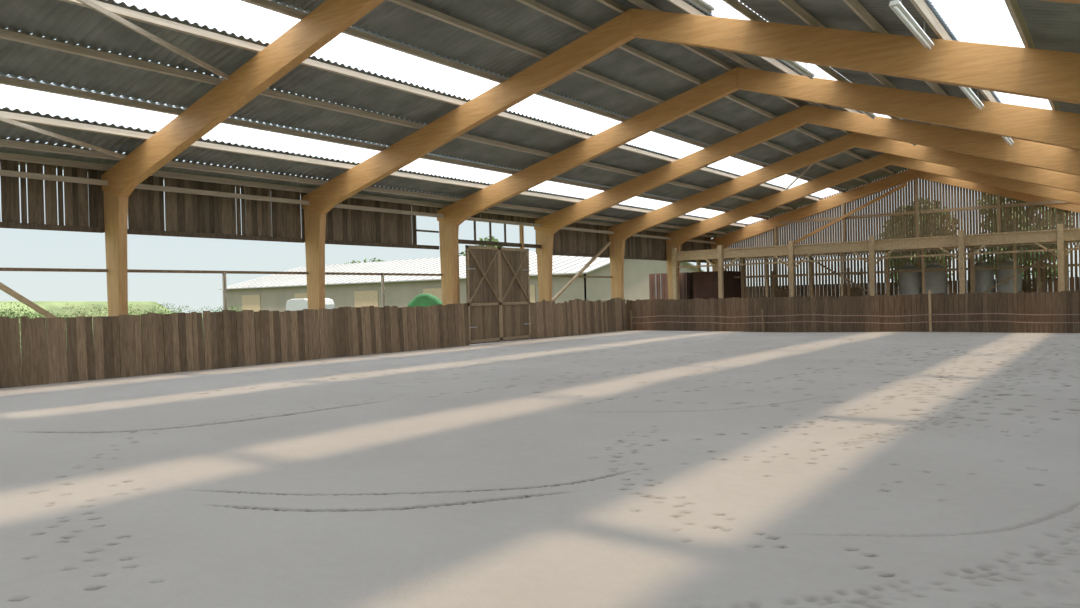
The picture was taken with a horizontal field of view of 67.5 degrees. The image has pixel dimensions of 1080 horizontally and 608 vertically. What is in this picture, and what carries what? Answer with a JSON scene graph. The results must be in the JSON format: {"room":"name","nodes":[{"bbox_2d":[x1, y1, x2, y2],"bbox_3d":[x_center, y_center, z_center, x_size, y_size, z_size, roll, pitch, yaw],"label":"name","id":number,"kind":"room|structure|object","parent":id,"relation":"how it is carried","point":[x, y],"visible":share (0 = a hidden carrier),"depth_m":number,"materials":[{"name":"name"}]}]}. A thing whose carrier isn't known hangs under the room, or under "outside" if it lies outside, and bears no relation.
{"room":"sports facility","nodes":[
{"label":"sports facility","id":0,"kind":"room"},
{"bbox_2d":[0,298,626,387],"bbox_3d":[-7.901,0.873,19.917,0.099,1.536,39.845,-1,1,36],"label":"wall","id":1,"kind":"structure","parent":0,"point":[152,343],"depth_m":20.22,"materials":[{"name":"wood"}]},
{"bbox_2d":[465,245,501,344],"bbox_3d":[-1.937,-0.324,28.104,0.117,3.380,1.746,-1,1,36],"label":"door","id":2,"kind":"structure","parent":1,"relation":"in","point":[482,262],"depth_m":28.10,"materials":[{"name":"brown wood"}]},
{"bbox_2d":[499,247,530,341],"bbox_3d":[-0.905,-0.360,29.522,0.118,3.380,1.746,-1,1,36],"label":"door","id":3,"kind":"structure","parent":1,"relation":"in","point":[514,262],"depth_m":29.54,"materials":[{"name":"brown wood"}]},
{"bbox_2d":[0,159,711,260],"bbox_3d":[-5.345,-2.507,24.618,0.046,1.440,50.588,-1,1,36],"label":"wall","id":4,"kind":"structure","parent":0,"point":[184,212],"depth_m":20.80,"materials":[{"name":"wood"}]},
{"bbox_2d":[0,222,103,232],"bbox_3d":[-11.443,-1.616,16.159,0.060,0.120,5.280,-1,1,36],"label":"wall rail","id":5,"kind":"object","parent":4,"relation":"attached to","point":[2,224],"visible":1,"depth_m":17.37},
{"bbox_2d":[127,229,303,242],"bbox_3d":[-8.204,-1.728,20.602,0.060,0.120,5.280,-1,1,36],"label":"wall rail","id":6,"kind":"object","parent":4,"relation":"attached to","point":[129,231],"visible":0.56,"depth_m":20.42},
{"bbox_2d":[325,240,438,249],"bbox_3d":[-4.965,-1.839,25.046,0.060,0.120,5.280,-1,1,36],"label":"wall rail","id":7,"kind":"object","parent":4,"relation":"attached to","point":[337,242],"visible":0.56,"depth_m":25.00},
{"bbox_2d":[552,252,608,257],"bbox_3d":[1.513,-2.062,33.934,0.060,0.120,5.280,-1,1,36],"label":"wall rail","id":8,"kind":"object","parent":4,"relation":"attached to","point":[554,253],"visible":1,"depth_m":34.10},
{"bbox_2d":[0,136,727,235],"bbox_3d":[-5.072,-3.365,24.760,1.270,0.341,51.772,-1,1,36],"label":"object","id":9,"kind":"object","parent":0,"point":[2,149],"depth_m":21.10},
{"bbox_2d":[0,107,749,230],"bbox_3d":[-4.130,-3.694,24.065,1.320,0.354,51.772,-1,1,36],"label":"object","id":10,"kind":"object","parent":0,"point":[114,143],"depth_m":20.40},
{"bbox_2d":[0,72,180,130],"bbox_3d":[-9.486,-3.813,14.688,1.320,0.357,5.516,-1,1,36],"label":"window","id":11,"kind":"structure","parent":10,"relation":"attached to","point":[12,97],"depth_m":15.62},
{"bbox_2d":[149,107,380,161],"bbox_3d":[-6.247,-3.925,19.132,1.320,0.350,5.516,-1,1,36],"label":"window","id":12,"kind":"structure","parent":10,"relation":"attached to","point":[227,133],"depth_m":19.35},
{"bbox_2d":[351,144,511,182],"bbox_3d":[-3.009,-4.036,23.576,1.320,0.357,5.516,-1,1,36],"label":"window","id":13,"kind":"structure","parent":10,"relation":"attached to","point":[425,166],"depth_m":24.05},
{"bbox_2d":[483,168,603,196],"bbox_3d":[0.230,-4.147,28.019,1.320,0.353,5.516,-1,1,36],"label":"window","id":14,"kind":"structure","parent":10,"relation":"attached to","point":[547,186],"depth_m":28.72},
{"bbox_2d":[576,186,670,207],"bbox_3d":[3.469,-4.259,32.463,1.320,0.356,5.516,-1,1,36],"label":"window","id":15,"kind":"structure","parent":10,"relation":"attached to","point":[635,201],"depth_m":33.35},
{"bbox_2d":[648,198,723,215],"bbox_3d":[6.708,-4.370,36.907,1.320,0.355,5.516,-1,1,36],"label":"window","id":16,"kind":"structure","parent":10,"relation":"attached to","point":[701,211],"depth_m":37.96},
{"bbox_2d":[701,208,769,223],"bbox_3d":[10.207,-4.490,41.708,1.320,0.354,6.402,-1,1,36],"label":"window","id":17,"kind":"structure","parent":10,"relation":"attached to","point":[749,220],"depth_m":42.71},
{"bbox_2d":[0,25,794,215],"bbox_3d":[-2.127,-4.394,22.587,1.520,0.407,51.772,-1,1,36],"label":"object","id":18,"kind":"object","parent":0,"point":[18,59],"depth_m":17.57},
{"bbox_2d":[0,0,821,207],"bbox_3d":[-1.005,-4.786,21.759,1.520,0.407,51.772,-1,1,36],"label":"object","id":19,"kind":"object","parent":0,"point":[56,19],"depth_m":16.53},
{"bbox_2d":[114,0,302,41],"bbox_3d":[-6.280,-4.933,12.323,1.320,0.357,5.516,-1,1,36],"label":"window","id":20,"kind":"structure","parent":19,"relation":"attached to","point":[238,17],"depth_m":13.79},
{"bbox_2d":[262,10,500,97],"bbox_3d":[-3.042,-5.044,16.767,1.320,0.350,5.516,-1,1,36],"label":"skylight","id":21,"kind":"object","parent":19,"relation":"attached to","point":[346,49],"depth_m":16.91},
{"bbox_2d":[462,75,621,131],"bbox_3d":[0.197,-5.156,21.211,1.320,0.357,5.516,-1,1,36],"label":"window","id":22,"kind":"structure","parent":19,"relation":"attached to","point":[536,106],"depth_m":21.61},
{"bbox_2d":[586,115,703,155],"bbox_3d":[3.436,-5.267,25.655,1.320,0.353,5.516,-1,1,36],"label":"window","id":23,"kind":"structure","parent":19,"relation":"attached to","point":[652,141],"depth_m":26.26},
{"bbox_2d":[673,142,762,172],"bbox_3d":[6.675,-5.378,30.098,1.320,0.356,5.516,-1,1,36],"label":"window","id":24,"kind":"structure","parent":19,"relation":"attached to","point":[730,164],"depth_m":30.90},
{"bbox_2d":[735,162,807,185],"bbox_3d":[9.914,-5.490,34.542,1.320,0.355,5.516,-1,1,36],"label":"window","id":25,"kind":"structure","parent":19,"relation":"attached to","point":[783,180],"depth_m":35.45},
{"bbox_2d":[781,177,846,197],"bbox_3d":[13.413,-5.610,39.344,1.320,0.354,6.402,-1,1,36],"label":"window","id":26,"kind":"structure","parent":19,"relation":"attached to","point":[826,192],"depth_m":40.38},
{"bbox_2d":[0,321,1079,607],"bbox_3d":[3.145,1.346,18.535,21.200,0.099,50.600,-1,1,36],"label":"floor","id":27,"kind":"structure","parent":0,"point":[635,468],"depth_m":7.05,"materials":[{"name":"sand"}]},
{"bbox_2d":[457,244,459,303],"bbox_3d":[-2.829,-0.739,27.539,0.120,4.300,0.120,-1,1,36],"label":"gate post","id":28,"kind":"object","parent":27,"relation":"on","point":[458,284],"visible":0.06,"depth_m":27.51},
{"bbox_2d":[458,239,540,247],"bbox_3d":[-1.538,-2.184,29.347,0.100,0.140,5.280,-1,1,36],"label":"beam","id":29,"kind":"structure","parent":28,"relation":"attached to","point":[460,241],"depth_m":29.22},
{"bbox_2d":[101,0,1079,324],"bbox_3d":[-1.115,-2.204,12.275,21.400,7.417,0.616,-1,1,36],"label":"frame","id":30,"kind":"object","parent":27,"relation":"on","point":[331,18],"visible":0.81,"depth_m":15.82,"materials":[{"name":"wood"}]},
{"bbox_2d":[128,269,307,273],"bbox_3d":[-8.069,-0.810,20.527,0.040,0.070,5.280,-1,1,36],"label":"wall rail","id":31,"kind":"object","parent":30,"relation":"attached to","point":[129,270],"visible":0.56,"depth_m":20.20,"materials":[{"name":"brown wood"}]},
{"bbox_2d":[135,184,308,204],"bbox_3d":[-8.035,-2.771,20.453,0.100,0.110,5.280,-1,1,36],"label":"wall plate","id":32,"kind":"object","parent":30,"relation":"attached to","point":[140,186],"visible":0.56,"depth_m":20.33,"materials":[{"name":"brown wood"}]},
{"bbox_2d":[302,8,1079,321],"bbox_3d":[2.124,-2.316,16.719,21.400,7.417,0.616,-1,1,36],"label":"frame","id":33,"kind":"object","parent":27,"relation":"on","point":[1029,72],"visible":0.89,"depth_m":15.16,"materials":[{"name":"wood"}]},
{"bbox_2d":[325,272,442,275],"bbox_3d":[-4.830,-0.921,24.971,0.040,0.070,5.280,-1,1,36],"label":"wall rail","id":34,"kind":"object","parent":33,"relation":"attached to","point":[326,273],"visible":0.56,"depth_m":24.92,"materials":[{"name":"brown wood"}]},
{"bbox_2d":[333,204,443,217],"bbox_3d":[-4.796,-2.882,24.897,0.100,0.110,5.280,-1,1,36],"label":"wall plate","id":35,"kind":"object","parent":33,"relation":"attached to","point":[343,206],"visible":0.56,"depth_m":24.97,"materials":[{"name":"brown wood"}]},
{"bbox_2d":[437,67,1079,304],"bbox_3d":[5.363,-2.427,21.163,21.400,7.417,0.616,-1,1,36],"label":"frame","id":36,"kind":"object","parent":27,"relation":"on","point":[1039,125],"visible":0.89,"depth_m":20.24,"materials":[{"name":"wood"}]},
{"bbox_2d":[466,217,540,226],"bbox_3d":[-1.557,-2.994,29.341,0.100,0.110,5.280,-1,1,36],"label":"wall plate","id":37,"kind":"object","parent":36,"relation":"attached to","point":[469,218],"visible":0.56,"depth_m":29.54,"materials":[{"name":"brown wood"}]},
{"bbox_2d":[761,309,763,331],"bbox_3d":[8.885,0.660,32.194,0.100,0.930,0.095,-1,1,36],"label":"fence post","id":38,"kind":"object","parent":27,"relation":"on","point":[761,309],"visible":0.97,"depth_m":32.15,"materials":[{"name":"brown wood"}]},
{"bbox_2d":[631,313,1079,317],"bbox_3d":[11.753,0.422,30.023,19.200,0.111,0.006,-1,1,36],"label":"tape","id":39,"kind":"object","parent":38,"relation":"attached to","point":[971,313],"visible":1,"depth_m":29.30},
{"bbox_2d":[772,271,788,296],"bbox_3d":[12.237,-0.352,40.889,0.120,2.600,2.400,-1,1,36],"label":"wall","id":40,"kind":"structure","parent":27,"relation":"on","point":[775,292],"depth_m":40.45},
{"bbox_2d":[534,105,1079,301],"bbox_3d":[8.601,-2.539,25.607,21.400,7.417,0.616,-1,1,36],"label":"frame","id":41,"kind":"object","parent":27,"relation":"on","point":[1022,152],"visible":0.85,"depth_m":25.28,"materials":[{"name":"wood"}]},
{"bbox_2d":[552,242,610,300],"bbox_3d":[1.706,-1.344,33.688,0.130,2.676,4.740,-1,1,36],"label":"brace","id":42,"kind":"object","parent":41,"relation":"attached to","point":[586,266],"visible":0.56,"depth_m":33.52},
{"bbox_2d":[561,227,613,233],"bbox_3d":[1.682,-3.105,33.785,0.100,0.110,5.280,-1,1,36],"label":"wall plate","id":43,"kind":"object","parent":41,"relation":"attached to","point":[562,228],"visible":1,"depth_m":34.12,"materials":[{"name":"brown wood"}]},
{"bbox_2d":[608,132,1079,299],"bbox_3d":[11.840,-2.650,30.051,21.400,7.417,0.616,-1,1,36],"label":"frame","id":44,"kind":"object","parent":27,"relation":"on","point":[623,231],"visible":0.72,"depth_m":30.58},
{"bbox_2d":[842,203,846,295],"bbox_3d":[15.290,-2.093,40.538,0.120,5.939,0.140,-1,1,36],"label":"post","id":45,"kind":"object","parent":27,"relation":"on","point":[843,204],"visible":0.56,"depth_m":40.48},
{"bbox_2d":[794,182,907,244],"bbox_3d":[15.006,-4.247,40.543,6.455,3.064,0.080,-1,1,36],"label":"brace","id":46,"kind":"object","parent":45,"relation":"attached to","point":[904,184],"visible":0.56,"depth_m":40.14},
{"bbox_2d":[847,268,863,295],"bbox_3d":[15.145,-0.406,38.768,0.120,2.600,2.400,-1,1,36],"label":"wall","id":47,"kind":"structure","parent":27,"relation":"on","point":[851,291],"depth_m":38.62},
{"bbox_2d":[665,153,1079,299],"bbox_3d":[15.079,-2.761,34.495,21.400,7.417,0.616,-1,1,36],"label":"frame","id":48,"kind":"object","parent":27,"relation":"on","point":[678,237],"visible":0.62,"depth_m":35.41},
{"bbox_2d":[671,224,1079,302],"bbox_3d":[16.217,-1.036,36.053,20.350,3.850,5.200,-1,1,36],"label":"wooden frame","id":49,"kind":"object","parent":27,"relation":"on","point":[1062,236],"visible":0.79,"depth_m":34.55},
{"bbox_2d":[710,169,1079,270],"bbox_3d":[18.289,-2.872,38.898,21.400,7.417,0.616,-1,1,36],"label":"frame","id":50,"kind":"object","parent":27,"relation":"on","point":[728,239],"visible":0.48,"depth_m":40.08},
{"bbox_2d":[899,264,921,294],"bbox_3d":[16.880,-0.483,36.821,0.960,2.700,0.960,-1,1,36],"label":"storage tank","id":51,"kind":"object","parent":27,"relation":"on","point":[909,282],"visible":0.48,"depth_m":36.45,"materials":[{"name":"white plastic"}]},
{"bbox_2d":[915,178,919,267],"bbox_3d":[18.026,-2.594,38.531,0.120,6.840,0.140,-1,1,36],"label":"post","id":52,"kind":"object","parent":27,"relation":"on","point":[916,179],"visible":0.5,"depth_m":38.47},
{"bbox_2d":[723,241,1079,259],"bbox_3d":[18.085,-2.626,38.612,20.200,0.140,0.080,-1,1,36],"label":"rail","id":53,"kind":"object","parent":52,"relation":"attached to","point":[1076,241],"visible":0.12,"depth_m":38.80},
{"bbox_2d":[780,200,1068,223],"bbox_3d":[18.244,-4.379,38.452,13.900,0.140,0.080,-1,1,36],"label":"rail","id":54,"kind":"object","parent":52,"relation":"attached to","point":[1053,201],"visible":1,"depth_m":38.18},
{"bbox_2d":[925,263,946,293],"bbox_3d":[17.669,-0.497,36.121,0.960,2.700,0.960,-1,1,36],"label":"storage tank","id":55,"kind":"object","parent":27,"relation":"on","point":[935,281],"visible":0.48,"depth_m":35.73,"materials":[{"name":"white plastic"}]},
{"bbox_2d":[970,261,993,319],"bbox_3d":[19.223,-0.527,35.112,0.960,2.700,0.960,-1,1,36],"label":"storage tank","id":56,"kind":"object","parent":27,"relation":"on","point":[984,279],"visible":0.39,"depth_m":34.72,"materials":[{"name":"white plastic"}]},
{"bbox_2d":[997,193,1001,264],"bbox_3d":[20.786,-2.105,36.532,0.120,5.759,0.140,-1,1,36],"label":"post","id":57,"kind":"object","parent":27,"relation":"on","point":[998,195],"visible":0.56,"depth_m":36.47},
{"bbox_2d":[997,259,1022,319],"bbox_3d":[20.012,-0.540,34.413,0.960,2.700,0.960,-1,1,36],"label":"storage tank","id":58,"kind":"object","parent":27,"relation":"on","point":[1007,286],"visible":0.35,"depth_m":34.07,"materials":[{"name":"white plastic"}]},
{"bbox_2d":[1037,260,1045,309],"bbox_3d":[21.285,-0.520,34.290,0.120,2.600,2.400,-1,1,36],"label":"wall","id":59,"kind":"structure","parent":27,"relation":"on","point":[1040,285],"depth_m":33.35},
{"bbox_3d":[-4.354,-2.093,7.832,21.400,7.417,0.616,-1,1,36],"label":"frame","id":60,"kind":"object","parent":27,"relation":"on","visible":0},
{"bbox_2d":[0,170,107,185],"bbox_3d":[-11.274,-2.659,16.009,0.100,0.110,5.280,-1,1,36],"label":"wall plate","id":61,"kind":"object","parent":60,"relation":"attached to","point":[2,172],"visible":1,"depth_m":17.19,"materials":[{"name":"brown wood"}]},
{"bbox_2d":[0,268,107,271],"bbox_3d":[-11.307,-0.699,16.083,0.040,0.070,5.280,-1,1,36],"label":"wall rail","id":62,"kind":"object","parent":60,"relation":"attached to","point":[1,269],"visible":1,"depth_m":17.30,"materials":[{"name":"brown wood"}]},
{"bbox_2d":[0,116,125,158],"bbox_3d":[-9.836,-3.387,14.944,0.050,0.557,5.510,-1,0,17],"label":"brace","id":63,"kind":"object","parent":60,"relation":"attached to","point":[3,119],"visible":1,"depth_m":15.99,"materials":[{"name":"brown wood"}]},
{"bbox_2d":[77,0,228,79],"bbox_3d":[-6.671,-4.493,12.608,0.050,0.583,5.544,-1,0,16],"label":"brace","id":64,"kind":"object","parent":60,"relation":"attached to","point":[88,3],"visible":1,"depth_m":13.37,"materials":[{"name":"brown wood"}]},
{"bbox_3d":[19.549,0.461,24.416,0.100,0.930,0.095,-1,1,36],"label":"fence post","id":65,"kind":"object","parent":27,"relation":"on","visible":0},
{"bbox_2d":[645,321,1079,323],"bbox_3d":[11.760,0.682,30.024,19.200,0.111,0.006,-1,1,36],"label":"tape","id":66,"kind":"object","parent":65,"relation":"attached to","point":[664,321],"visible":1,"depth_m":29.68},
{"bbox_3d":[-11.308,0.502,16.052,0.070,2.400,0.070,-1,1,36],"label":"post","id":67,"kind":"object","parent":27,"relation":"on","visible":0},
{"bbox_2d":[0,282,65,324],"bbox_3d":[-11.428,-0.943,15.669,0.150,2.970,4.149,-1,1,36],"label":"brace","id":68,"kind":"object","parent":67,"relation":"attached to","point":[3,287],"visible":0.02,"depth_m":16.68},
{"bbox_2d":[276,0,869,188],"bbox_3d":[0.999,-5.486,20.282,1.320,0.354,51.772,-1,1,36],"label":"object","id":69,"kind":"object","parent":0,"point":[400,23],"depth_m":18.00,"materials":[{"name":"metal"}]},
{"bbox_2d":[416,0,894,180],"bbox_3d":[1.961,-5.822,19.572,1.320,0.354,51.772,-1,1,36],"label":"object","id":70,"kind":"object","parent":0,"point":[514,19],"depth_m":19.49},
{"bbox_2d":[538,0,904,171],"bbox_3d":[2.882,-6.144,18.892,1.220,0.328,51.772,-1,1,36],"label":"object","id":71,"kind":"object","parent":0,"point":[594,13],"depth_m":20.22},
{"bbox_2d":[597,0,851,133],"bbox_3d":[3.094,-6.105,18.570,0.095,0.142,50.900,-1,1,36],"label":"purlin","id":72,"kind":"object","parent":71,"relation":"attached to","point":[609,3],"visible":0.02,"depth_m":19.83,"materials":[{"name":"brown wood"}]},
{"bbox_2d":[643,0,861,113],"bbox_3d":[3.950,-6.100,18.115,1.420,0.456,51.772,-1,1,36],"label":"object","id":73,"kind":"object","parent":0,"point":[663,5],"depth_m":20.16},
{"bbox_2d":[628,0,826,107],"bbox_3d":[3.498,-6.099,18.276,0.100,0.143,50.900,-1,1,36],"label":"purlin","id":74,"kind":"object","parent":73,"relation":"attached to","point":[642,4],"visible":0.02,"depth_m":19.89,"materials":[{"name":"brown wood"}]},
{"bbox_2d":[740,0,931,124],"bbox_3d":[5.908,-5.373,16.707,1.220,0.392,51.772,-1,1,36],"label":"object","id":75,"kind":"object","parent":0,"point":[774,11],"depth_m":15.21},
{"bbox_2d":[686,0,749,8],"bbox_3d":[1.891,-5.615,13.158,1.320,0.420,5.516,-1,1,36],"label":"window","id":76,"kind":"structure","parent":75,"relation":"attached to","point":[715,3],"depth_m":15.27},
{"bbox_2d":[692,5,832,69],"bbox_3d":[5.130,-5.727,17.601,1.320,0.427,5.516,-1,1,36],"label":"window","id":77,"kind":"structure","parent":75,"relation":"attached to","point":[724,12],"depth_m":16.02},
{"bbox_2d":[790,67,848,80],"bbox_3d":[8.369,-5.838,22.045,1.320,0.423,5.516,-1,1,36],"label":"window","id":78,"kind":"structure","parent":75,"relation":"attached to","point":[818,73],"depth_m":20.45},
{"bbox_2d":[626,291,1079,332],"bbox_3d":[12.029,0.370,30.068,20.194,1.429,0.040,-1,1,36],"label":"wall","id":79,"kind":"structure","parent":0,"point":[883,305],"depth_m":29.95,"materials":[{"name":"wood"}]},
{"bbox_2d":[794,0,969,130],"bbox_3d":[6.805,-5.040,16.061,1.220,0.392,51.772,-1,1,36],"label":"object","id":80,"kind":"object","parent":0,"point":[835,14],"depth_m":14.32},
{"bbox_2d":[715,168,1079,320],"bbox_3d":[18.257,-2.929,38.868,21.186,7.594,0.030,-1,1,36],"label":"wall","id":81,"kind":"structure","parent":0,"point":[964,219],"depth_m":39.11,"materials":[{"name":"brown wood"}]},
{"bbox_2d":[0,75,767,219],"bbox_3d":[-2.717,-4.075,22.857,0.095,0.142,50.900,-1,1,36],"label":"purlin","id":82,"kind":"object","parent":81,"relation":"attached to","point":[4,80],"visible":0.78,"depth_m":18.05,"materials":[{"name":"brown wood"}]},
{"bbox_2d":[667,0,860,113],"bbox_3d":[4.314,-5.796,17.689,0.100,0.143,50.900,-1,1,36],"label":"purlin","id":83,"kind":"object","parent":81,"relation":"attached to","point":[681,4],"visible":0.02,"depth_m":18.96,"materials":[{"name":"brown wood"}]},
{"bbox_2d":[910,0,996,101],"bbox_3d":[7.943,-4.448,15.078,0.100,0.143,50.900,-1,1,36],"label":"purlin","id":84,"kind":"object","parent":81,"relation":"attached to","point":[921,6],"visible":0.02,"depth_m":12.55,"materials":[{"name":"brown wood"}]},
{"bbox_2d":[889,0,933,49],"bbox_3d":[5.481,-4.183,11.866,0.140,0.358,2.400,-1,1,36],"label":"fluorescent light","id":85,"kind":"object","parent":84,"relation":"hanging from","point":[896,6],"visible":1,"depth_m":11.65,"materials":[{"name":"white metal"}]},
{"bbox_2d":[958,86,983,109],"bbox_3d":[8.720,-4.294,16.310,0.140,0.358,2.400,-1,1,36],"label":"fluorescent light","id":86,"kind":"object","parent":84,"relation":"hanging from","point":[968,92],"visible":0.71,"depth_m":16.27,"materials":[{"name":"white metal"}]},
{"bbox_2d":[857,0,986,100],"bbox_3d":[7.661,-4.722,15.445,1.120,0.360,51.772,-1,1,36],"label":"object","id":87,"kind":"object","parent":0,"point":[880,10],"depth_m":13.49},
{"bbox_2d":[1017,0,1079,113],"bbox_3d":[9.537,-4.025,14.096,1.320,0.424,51.772,-1,1,36],"label":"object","id":88,"kind":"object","parent":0,"point":[1055,26],"depth_m":11.70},
{"bbox_2d":[924,0,1018,33],"bbox_3d":[5.479,-4.283,10.576,1.320,0.420,5.516,-1,1,36],"label":"window","id":89,"kind":"structure","parent":88,"relation":"attached to","point":[974,15],"depth_m":12.13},
{"bbox_2d":[945,29,1026,96],"bbox_3d":[8.718,-4.394,15.020,1.320,0.427,5.516,-1,1,36],"label":"window","id":90,"kind":"structure","parent":88,"relation":"attached to","point":[995,38],"depth_m":13.25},
{"bbox_2d":[991,93,1051,109],"bbox_3d":[11.957,-4.505,19.463,1.320,0.423,5.516,-1,1,36],"label":"window","id":91,"kind":"structure","parent":88,"relation":"attached to","point":[1000,98],"depth_m":17.82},
{"bbox_3d":[8.948,0.863,80.137,240.000,0.140,260.000,-1,1,36],"label":"ground","id":92,"kind":"structure","parent":0,"visible":0},
{"bbox_2d":[0,302,71,344],"bbox_3d":[-17.844,0.889,28.117,2.858,1.945,3.469,-1,0,29],"label":"bush","id":93,"kind":"object","parent":92,"relation":"on","point":[32,315],"visible":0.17,"depth_m":27.78,"materials":[{"name":"green plant"}]},
{"bbox_2d":[0,301,170,340],"bbox_3d":[-50.170,0.999,27.927,30.000,3.300,66.000,-1,1,36],"label":"bank","id":94,"kind":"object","parent":92,"relation":"on","point":[55,306],"visible":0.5,"depth_m":44.46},
{"bbox_2d":[58,304,145,343],"bbox_3d":[-20.059,0.878,36.955,4.125,1.927,3.518,-2,1,-41],"label":"bush","id":95,"kind":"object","parent":92,"relation":"on","point":[85,308],"depth_m":36.65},
{"bbox_2d":[128,303,195,317],"bbox_3d":[-15.531,0.866,32.178,2.636,1.828,3.938,-1,1,38],"label":"bush","id":96,"kind":"object","parent":92,"relation":"on","point":[161,310],"visible":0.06,"depth_m":32.46,"materials":[{"name":"green plant"}]},
{"bbox_2d":[286,298,334,310],"bbox_3d":[-10.075,0.690,33.691,1.860,1.820,2.552,-1,1,36],"label":"trailer","id":97,"kind":"object","parent":92,"relation":"on","point":[292,304],"visible":0.15,"depth_m":33.84,"materials":[{"name":"paint"}]},
{"bbox_2d":[408,293,441,306],"bbox_3d":[-5.586,0.465,39.852,2.187,1.962,2.000,-1,0,-4],"label":"heap","id":98,"kind":"object","parent":92,"relation":"on","point":[424,300],"visible":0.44,"depth_m":38.86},
{"bbox_2d":[219,251,705,318],"bbox_3d":[-8.693,-1.679,78.079,44.800,5.824,20.800,-1,1,36],"label":"farm building","id":99,"kind":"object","parent":92,"relation":"on","point":[271,292],"visible":0.46,"depth_m":69.52,"materials":[{"name":"beige metal"}]},
{"bbox_2d":[649,272,693,299],"bbox_3d":[8.783,-0.353,46.761,2.380,2.800,6.080,-1,1,36],"label":"shipping container","id":100,"kind":"object","parent":92,"relation":"on","point":[658,283],"visible":0.26,"depth_m":44.44,"materials":[{"name":"paint"}]},
{"bbox_2d":[692,271,740,298],"bbox_3d":[9.127,-0.309,41.207,1.700,2.660,2.650,-1,1,36],"label":"storage shed","id":101,"kind":"object","parent":92,"relation":"on","point":[705,284],"visible":0.34,"depth_m":40.32,"materials":[{"name":"paint"}]},
{"bbox_2d":[878,198,957,281],"bbox_3d":[28.589,-3.832,60.816,5.698,8.592,6.604,-1,1,36],"label":"tree","id":102,"kind":"object","parent":92,"relation":"on","point":[927,198],"visible":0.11,"depth_m":59.57,"materials":[{"name":"green plant"}]},
{"bbox_2d":[969,195,1075,279],"bbox_3d":[33.204,-4.295,55.080,6.870,9.380,5.738,-2,0,-30],"label":"tree","id":103,"kind":"object","parent":92,"relation":"on","point":[996,195],"visible":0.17,"depth_m":53.83,"materials":[{"name":"green plant"}]},
{"bbox_3d":[-10.831,-1.870,-1.056,21.400,7.417,0.616,-1,1,36],"label":"frame","id":104,"kind":"object","parent":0,"visible":0},
{"bbox_2d":[0,152,715,237],"bbox_3d":[-5.121,-3.235,24.630,0.095,0.142,50.900,-1,1,36],"label":"purlin","id":105,"kind":"object","parent":104,"relation":"on","point":[4,156],"visible":0.78,"depth_m":21.02,"materials":[{"name":"brown wood"}]},
{"bbox_2d":[0,139,725,233],"bbox_3d":[-4.640,-3.403,24.275,0.095,0.142,50.900,-1,1,36],"label":"purlin","id":106,"kind":"object","parent":104,"relation":"on","point":[3,142],"visible":0.78,"depth_m":20.55,"materials":[{"name":"brown wood"}]},
{"bbox_2d":[0,111,744,226],"bbox_3d":[-3.719,-3.725,23.595,0.095,0.142,50.900,-1,1,36],"label":"purlin","id":107,"kind":"object","parent":104,"relation":"on","point":[14,116],"visible":0.78,"depth_m":19.35,"materials":[{"name":"brown wood"}]},
{"bbox_2d":[0,29,793,209],"bbox_3d":[-1.595,-4.467,22.029,0.095,0.142,50.900,-1,1,36],"label":"purlin","id":108,"kind":"object","parent":104,"relation":"on","point":[4,34],"visible":0.78,"depth_m":16.62,"materials":[{"name":"brown wood"}]},
{"bbox_2d":[60,0,818,200],"bbox_3d":[-0.513,-4.845,21.231,0.095,0.142,50.900,-1,1,36],"label":"purlin","id":109,"kind":"object","parent":104,"relation":"on","point":[120,11],"visible":0.78,"depth_m":16.42,"materials":[{"name":"brown wood"}]},
{"bbox_2d":[240,0,843,191],"bbox_3d":[0.489,-5.195,20.492,0.095,0.142,50.900,-1,1,36],"label":"purlin","id":110,"kind":"object","parent":104,"relation":"on","point":[266,4],"visible":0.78,"depth_m":17.34,"materials":[{"name":"brown wood"}]},
{"bbox_2d":[388,0,869,183],"bbox_3d":[1.451,-5.531,19.782,0.095,0.142,50.900,-1,1,36],"label":"purlin","id":111,"kind":"object","parent":104,"relation":"on","point":[409,4],"visible":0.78,"depth_m":17.62,"materials":[{"name":"brown wood"}]},
{"bbox_2d":[516,0,894,174],"bbox_3d":[2.413,-5.867,19.073,0.095,0.142,50.900,-1,1,36],"label":"purlin","id":112,"kind":"object","parent":104,"relation":"on","point":[533,4],"visible":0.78,"depth_m":19.66,"materials":[{"name":"brown wood"}]},
{"bbox_2d":[723,0,901,119],"bbox_3d":[5.333,-5.417,16.956,0.100,0.143,50.900,-1,1,36],"label":"purlin","id":113,"kind":"object","parent":104,"relation":"on","point":[735,4],"visible":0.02,"depth_m":15.08,"materials":[{"name":"brown wood"}]},
{"bbox_2d":[689,0,714,13],"bbox_3d":[2.242,-5.147,12.965,0.140,0.358,2.400,-1,1,36],"label":"fluorescent light","id":114,"kind":"object","parent":113,"relation":"hanging from","point":[702,4],"visible":1,"depth_m":13.62,"materials":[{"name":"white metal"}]},
{"bbox_2d":[780,59,814,78],"bbox_3d":[5.481,-5.258,17.409,0.140,0.358,2.400,-1,1,36],"label":"fluorescent light","id":115,"kind":"object","parent":113,"relation":"hanging from","point":[795,65],"visible":0.54,"depth_m":17.65,"materials":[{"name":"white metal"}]},
{"bbox_2d":[778,0,941,125],"bbox_3d":[6.230,-5.084,16.310,0.100,0.143,50.900,-1,1,36],"label":"purlin","id":116,"kind":"object","parent":104,"relation":"on","point":[792,5],"visible":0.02,"depth_m":14.21,"materials":[{"name":"brown wood"}]},
{"bbox_2d":[843,0,975,131],"bbox_3d":[7.127,-4.751,15.665,0.100,0.143,50.900,-1,1,36],"label":"purlin","id":117,"kind":"object","parent":104,"relation":"on","point":[854,5],"visible":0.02,"depth_m":13.34,"materials":[{"name":"brown wood"}]},
{"bbox_2d":[1004,0,1059,110],"bbox_3d":[8.921,-4.085,14.374,0.100,0.143,50.900,-1,1,36],"label":"purlin","id":118,"kind":"object","parent":104,"relation":"on","point":[1013,7],"visible":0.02,"depth_m":11.60,"materials":[{"name":"brown wood"}]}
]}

